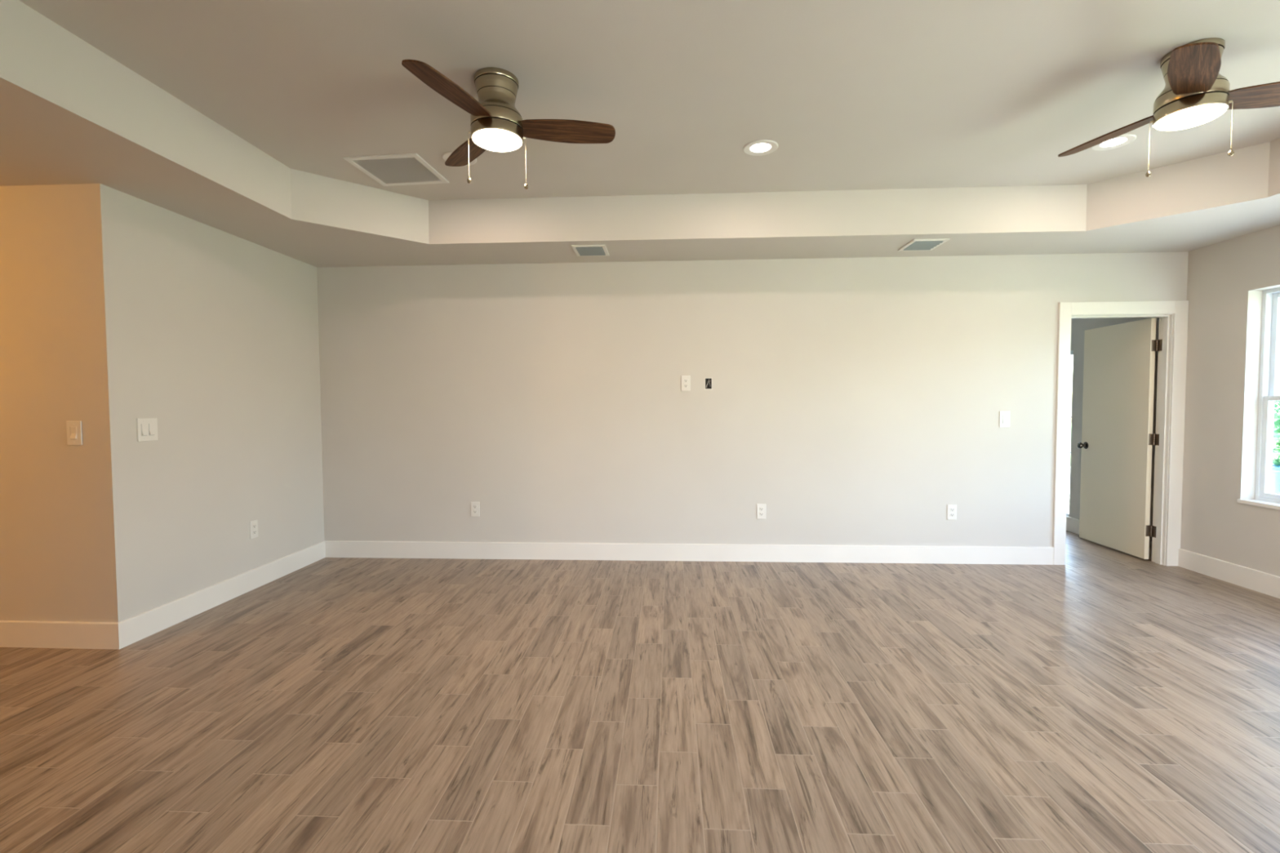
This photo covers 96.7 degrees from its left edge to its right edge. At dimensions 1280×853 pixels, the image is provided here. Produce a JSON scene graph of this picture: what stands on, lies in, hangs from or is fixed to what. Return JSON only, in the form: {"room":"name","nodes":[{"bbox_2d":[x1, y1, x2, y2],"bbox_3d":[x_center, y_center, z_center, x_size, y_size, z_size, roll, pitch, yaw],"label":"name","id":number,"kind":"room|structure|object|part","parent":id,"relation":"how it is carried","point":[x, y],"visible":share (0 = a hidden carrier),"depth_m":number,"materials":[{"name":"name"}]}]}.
{"room":"empty living room","nodes":[
{"label":"empty living room","id":0,"kind":"room"},
{"bbox_2d":[0,184,97,622],"bbox_3d":[-4.469,-0.034,3.137,3.140,2.440,0.120,0,2,3],"label":"wall","id":1,"kind":"structure","parent":0,"point":[47,563],"depth_m":3.01,"materials":[{"name":"paint"}]},
{"bbox_2d":[66,421,82,444],"bbox_3d":[-2.981,0.035,2.994,0.080,0.128,0.014,0,2,3],"label":"light switch","id":2,"kind":"object","parent":1,"relation":"attached to","point":[74,435],"visible":1,"depth_m":2.99,"materials":[{"name":"white plastic"}]},
{"bbox_3d":[-2.981,0.035,2.994,0.035,0.068,0.002,0,2,3],"label":"rocker frame","id":3,"kind":"part","parent":2,"relation":"part of","materials":[{"name":"white plastic"}]},
{"bbox_2d":[77,183,324,622],"bbox_3d":[-2.793,-0.075,3.950,0.120,2.440,1.923,0,2,3],"label":"wall","id":4,"kind":"structure","parent":0,"point":[207,332],"depth_m":3.49,"materials":[{"name":"paint"}]},
{"bbox_2d":[136,417,158,441],"bbox_3d":[-2.767,0.017,3.199,0.014,0.128,0.122,0,2,3],"label":"light switch","id":5,"kind":"object","parent":4,"relation":"attached to","point":[147,428],"visible":1,"depth_m":3.19,"materials":[{"name":"white plastic"}]},
{"bbox_3d":[-2.768,0.018,3.176,0.002,0.068,0.035,0,2,3],"label":"rocker frame","id":6,"kind":"part","parent":5,"relation":"part of","materials":[{"name":"white plastic"}]},
{"bbox_3d":[-2.766,0.017,3.222,0.002,0.068,0.035,0,2,3],"label":"rocker frame","id":7,"kind":"part","parent":5,"relation":"part of","materials":[{"name":"white plastic"}]},
{"bbox_2d":[249,520,257,538],"bbox_3d":[-2.723,0.725,4.014,0.009,0.124,0.073,0,2,3],"label":"wall outlet","id":8,"kind":"object","parent":4,"relation":"attached to","point":[253,524],"visible":1,"depth_m":4.01,"materials":[{"name":"white plastic"}]},
{"bbox_2d":[0,530,1279,852],"bbox_3d":[-0.939,1.238,2.956,10.603,0.120,11.100,0,2,3],"label":"floor","id":9,"kind":"structure","parent":0,"point":[1106,700],"depth_m":2.36,"materials":[{"name":"brown wood"}]},
{"bbox_2d":[0,0,1279,266],"bbox_3d":[-0.961,-1.415,2.851,10.183,0.309,10.700,0,2,3],"label":"ceiling","id":10,"kind":"structure","parent":0,"point":[893,123],"depth_m":2.82,"materials":[{"name":"paint"}]},
{"bbox_2d":[342,153,448,186],"bbox_3d":[-1.498,-1.589,3.538,0.455,0.010,0.432,0,2,6],"label":"ceiling vent","id":11,"kind":"object","parent":10,"relation":"in","point":[407,169],"visible":1,"depth_m":3.52,"materials":[{"name":"white metal"}]},
{"bbox_2d":[442,151,476,165],"bbox_3d":[-1.069,-1.587,3.373,0.196,0.006,0.196,0,2,3],"label":"recessed light","id":12,"kind":"object","parent":10,"relation":"in","point":[445,156],"visible":0.3,"depth_m":3.34,"materials":[{"name":"white plastic"}]},
{"bbox_2d":[401,59,615,189],"bbox_3d":[-0.574,-1.321,2.519,0.908,0.474,0.934,0,2,3],"label":"ceiling fan","id":13,"kind":"object","parent":10,"relation":"hanging from","point":[496,125],"visible":1,"depth_m":2.51,"materials":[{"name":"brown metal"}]},
{"bbox_3d":[-0.758,-1.340,2.272,0.148,0.007,0.437,15,8,21],"label":"blade","id":14,"kind":"part","parent":13,"relation":"part of","materials":[{"name":"brown wood"}]},
{"bbox_3d":[-0.843,-1.361,2.813,0.148,0.007,0.437,-18,13,-36],"label":"blade","id":15,"kind":"part","parent":13,"relation":"part of","materials":[{"name":"brown wood"}]},
{"bbox_3d":[-0.765,-1.105,2.547,0.019,0.032,0.019,0,2,3],"label":"pull knob","id":16,"kind":"part","parent":13,"relation":"part of","materials":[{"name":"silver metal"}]},
{"bbox_3d":[-0.761,-1.215,2.543,0.013,0.204,0.009,-1,2,-14],"label":"pull chain","id":17,"kind":"part","parent":13,"relation":"part of","materials":[{"name":"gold metal"}]},
{"bbox_3d":[-0.527,-1.216,2.601,0.013,0.209,0.009,-1,2,-14],"label":"pull chain","id":18,"kind":"part","parent":13,"relation":"part of","materials":[{"name":"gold metal"}]},
{"bbox_3d":[-0.332,-1.356,2.615,0.437,0.007,0.148,-1,-11,-8],"label":"blade","id":19,"kind":"part","parent":13,"relation":"part of","materials":[{"name":"brown wood"}]},
{"bbox_2d":[571,244,608,256],"bbox_3d":[-0.367,-1.311,4.248,0.248,0.015,0.280,0,2,3],"label":"ceiling vent","id":20,"kind":"object","parent":10,"relation":"in","point":[580,250],"visible":1,"depth_m":4.21,"materials":[{"name":"white metal"}]},
{"bbox_2d":[742,139,777,155],"bbox_3d":[0.688,-1.590,3.249,0.196,0.006,0.196,0,2,3],"label":"recessed light","id":21,"kind":"object","parent":10,"relation":"in","point":[762,147],"visible":1,"depth_m":3.24,"materials":[{"name":"white plastic"}]},
{"bbox_2d":[897,238,949,250],"bbox_3d":[2.058,-1.318,4.137,0.248,0.015,0.280,0,2,3],"label":"ceiling vent","id":22,"kind":"object","parent":10,"relation":"in","point":[915,244],"visible":1,"depth_m":4.10,"materials":[{"name":"white metal"}]},
{"bbox_2d":[1091,133,1136,151],"bbox_3d":[2.664,-1.597,3.201,0.196,0.006,0.196,0,2,3],"label":"recessed light","id":23,"kind":"object","parent":10,"relation":"in","point":[1123,140],"visible":0.78,"depth_m":3.21,"materials":[{"name":"white plastic"}]},
{"bbox_2d":[1057,37,1279,177],"bbox_3d":[2.392,-1.328,2.425,0.899,0.479,0.940,0,2,3],"label":"ceiling fan","id":24,"kind":"object","parent":10,"relation":"hanging from","point":[1194,93],"visible":1,"depth_m":2.31,"materials":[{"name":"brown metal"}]},
{"bbox_3d":[2.215,-1.370,2.690,0.148,0.007,0.437,-14,6,-16],"label":"blade","id":25,"kind":"part","parent":24,"relation":"part of","materials":[{"name":"brown wood"}]},
{"bbox_3d":[2.221,-1.106,2.485,0.019,0.032,0.019,0,2,3],"label":"pull knob","id":26,"kind":"part","parent":24,"relation":"part of","materials":[{"name":"silver metal"}]},
{"bbox_3d":[2.224,-1.221,2.477,0.013,0.214,0.009,2,3,44],"label":"pull chain","id":27,"kind":"part","parent":24,"relation":"part of","materials":[{"name":"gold metal"}]},
{"bbox_3d":[2.097,-1.348,2.155,0.148,0.007,0.437,19,15,41],"label":"blade","id":28,"kind":"part","parent":24,"relation":"part of","materials":[{"name":"brown wood"}]},
{"bbox_3d":[2.402,-1.115,2.312,0.019,0.032,0.019,0,2,3],"label":"pull knob","id":29,"kind":"part","parent":24,"relation":"part of","materials":[{"name":"silver metal"}]},
{"bbox_3d":[2.398,-1.222,2.311,0.013,0.199,0.009,2,3,44],"label":"pull chain","id":30,"kind":"part","parent":24,"relation":"part of","materials":[{"name":"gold metal"}]},
{"bbox_3d":[2.619,-1.357,2.321,0.437,0.007,0.148,0,-11,13],"label":"blade","id":31,"kind":"part","parent":24,"relation":"part of","materials":[{"name":"brown wood"}]},
{"bbox_2d":[316,251,1188,546],"bbox_3d":[0.771,-0.120,4.665,6.923,2.440,0.113,0,2,3],"label":"wall","id":32,"kind":"structure","parent":0,"point":[857,401],"depth_m":4.62,"materials":[{"name":"paint"}]},
{"bbox_2d":[471,502,479,516],"bbox_3d":[-1.376,0.691,4.751,0.073,0.124,0.009,0,2,3],"label":"wall outlet","id":33,"kind":"object","parent":32,"relation":"attached to","point":[475,506],"visible":1,"depth_m":4.75,"materials":[{"name":"white plastic"}]},
{"bbox_2d":[0,540,1053,649],"bbox_3d":[-1.380,1.074,3.857,9.228,0.140,1.825,0,2,3],"label":"baseboard","id":34,"kind":"structure","parent":32,"relation":"attached to","point":[333,548],"depth_m":4.57,"materials":[{"name":"paint"}]},
{"bbox_2d":[681,375,690,391],"bbox_3d":[0.372,-0.351,4.616,0.073,0.124,0.009,0,2,3],"label":"wall outlet","id":35,"kind":"object","parent":32,"relation":"attached to","point":[686,380],"visible":1,"depth_m":4.61,"materials":[{"name":"white plastic"}]},
{"bbox_2d":[704,377,712,389],"bbox_3d":[0.556,-0.349,4.637,0.065,0.098,0.058,0,2,3],"label":"wall outlet","id":36,"kind":"object","parent":32,"relation":"attached to","point":[708,381],"visible":1,"depth_m":4.62,"materials":[{"name":"black plastic"}]},
{"bbox_2d":[756,503,765,519],"bbox_3d":[0.988,0.691,4.625,0.073,0.124,0.009,0,2,3],"label":"wall outlet","id":37,"kind":"object","parent":32,"relation":"attached to","point":[761,508],"visible":1,"depth_m":4.62,"materials":[{"name":"white plastic"}]},
{"bbox_2d":[946,504,956,519],"bbox_3d":[2.494,0.685,4.544,0.073,0.124,0.009,0,2,3],"label":"wall outlet","id":38,"kind":"object","parent":32,"relation":"attached to","point":[951,508],"visible":1,"depth_m":4.54,"materials":[{"name":"white plastic"}]},
{"bbox_2d":[999,411,1009,427],"bbox_3d":[2.881,-0.057,4.492,0.080,0.128,0.014,0,2,3],"label":"light switch","id":39,"kind":"object","parent":32,"relation":"attached to","point":[1004,416],"visible":1,"depth_m":4.49,"materials":[{"name":"white plastic"}]},
{"bbox_3d":[2.881,-0.057,4.492,0.035,0.068,0.002,0,2,3],"label":"rocker frame","id":40,"kind":"part","parent":39,"relation":"part of","materials":[{"name":"white plastic"}]},
{"bbox_2d":[1052,300,1188,566],"bbox_3d":[3.772,0.045,4.896,0.954,2.064,0.918,0,2,3],"label":"door","id":41,"kind":"structure","parent":32,"relation":"in","point":[1117,437],"depth_m":4.61,"materials":[{"name":"paint"}]},
{"bbox_3d":[4.106,0.176,5.280,0.069,0.066,0.066,0,2,3],"label":"knob","id":42,"kind":"part","parent":41,"relation":"part of","materials":[{"name":"grey metal"}]},
{"bbox_2d":[1066,225,1279,576],"bbox_3d":[4.228,-0.208,2.623,0.200,2.749,10.700,0,2,3],"label":"wall","id":43,"kind":"structure","parent":0,"point":[1227,280],"depth_m":4.10,"materials":[{"name":"paint"}]},
{"bbox_2d":[1066,350,1073,516],"bbox_3d":[4.354,0.044,6.522,0.106,1.668,1.725,0,2,3],"label":"door","id":44,"kind":"structure","parent":43,"relation":"in","point":[1071,352],"depth_m":5.70,"materials":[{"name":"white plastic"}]},
{"bbox_2d":[1066,515,1151,557],"bbox_3d":[4.321,0.949,6.311,0.015,0.140,3.423,0,2,3],"label":"baseboard","id":45,"kind":"structure","parent":43,"relation":"attached to","point":[1072,524],"depth_m":5.59,"materials":[{"name":"paint"}]},
{"bbox_2d":[1177,548,1279,598],"bbox_3d":[4.032,1.167,0.896,0.015,0.140,7.124,0,2,3],"label":"baseboard","id":46,"kind":"structure","parent":43,"relation":"attached to","point":[1262,582],"depth_m":4.03,"materials":[{"name":"paint"}]},
{"bbox_2d":[1236,287,1279,510],"bbox_3d":[4.247,-0.176,3.335,0.185,1.472,1.252,0,2,3],"label":"window","id":47,"kind":"structure","parent":43,"relation":"in","point":[1269,365],"depth_m":3.90,"materials":[{"name":"paint"}]},
{"bbox_3d":[4.218,0.546,3.366,0.120,0.026,1.252,0,2,3],"label":"sill","id":48,"kind":"part","parent":47,"relation":"part of","materials":[{"name":"paint"}]},
{"bbox_3d":[4.300,-0.188,3.334,0.080,1.450,1.225,0,2,3],"label":"frame","id":49,"kind":"part","parent":47,"relation":"part of","materials":[{"name":"white plastic"}]},
{"bbox_3d":[4.282,0.162,3.349,0.032,0.699,1.173,0,2,3],"label":"sash","id":50,"kind":"part","parent":47,"relation":"part of","materials":[{"name":"white plastic"}]},
{"bbox_3d":[4.315,-0.519,3.320,0.032,0.734,1.173,0,2,3],"label":"sash","id":51,"kind":"part","parent":47,"relation":"part of","materials":[{"name":"white plastic"}]},
{"label":"outside","id":52,"kind":"structure","parent":0,"visible":0},
{"bbox_2d":[1067,422,1279,466],"bbox_3d":[5.266,1.321,4.784,70.000,0.210,70.000,0,2,3],"label":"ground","id":53,"kind":"structure","parent":52,"point":[1069,424],"depth_m":18.04,"materials":[{"name":"white"}]},
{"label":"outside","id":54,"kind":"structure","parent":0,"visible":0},
{"bbox_2d":[1066,466,1070,511],"bbox_3d":[2.880,1.242,3.404,11.383,0.080,21.000,0,2,3],"label":"patio","id":55,"kind":"structure","parent":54,"point":[1068,467],"depth_m":8.86,"materials":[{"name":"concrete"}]},
{"bbox_2d":[1271,393,1279,493],"bbox_3d":[8.107,0.266,6.938,0.847,1.541,0.846,0,2,3],"label":"potted shrub","id":56,"kind":"object","parent":55,"relation":"on","point":[1275,483],"visible":0.5,"depth_m":7.01,"materials":[{"name":"plant"}]}
]}

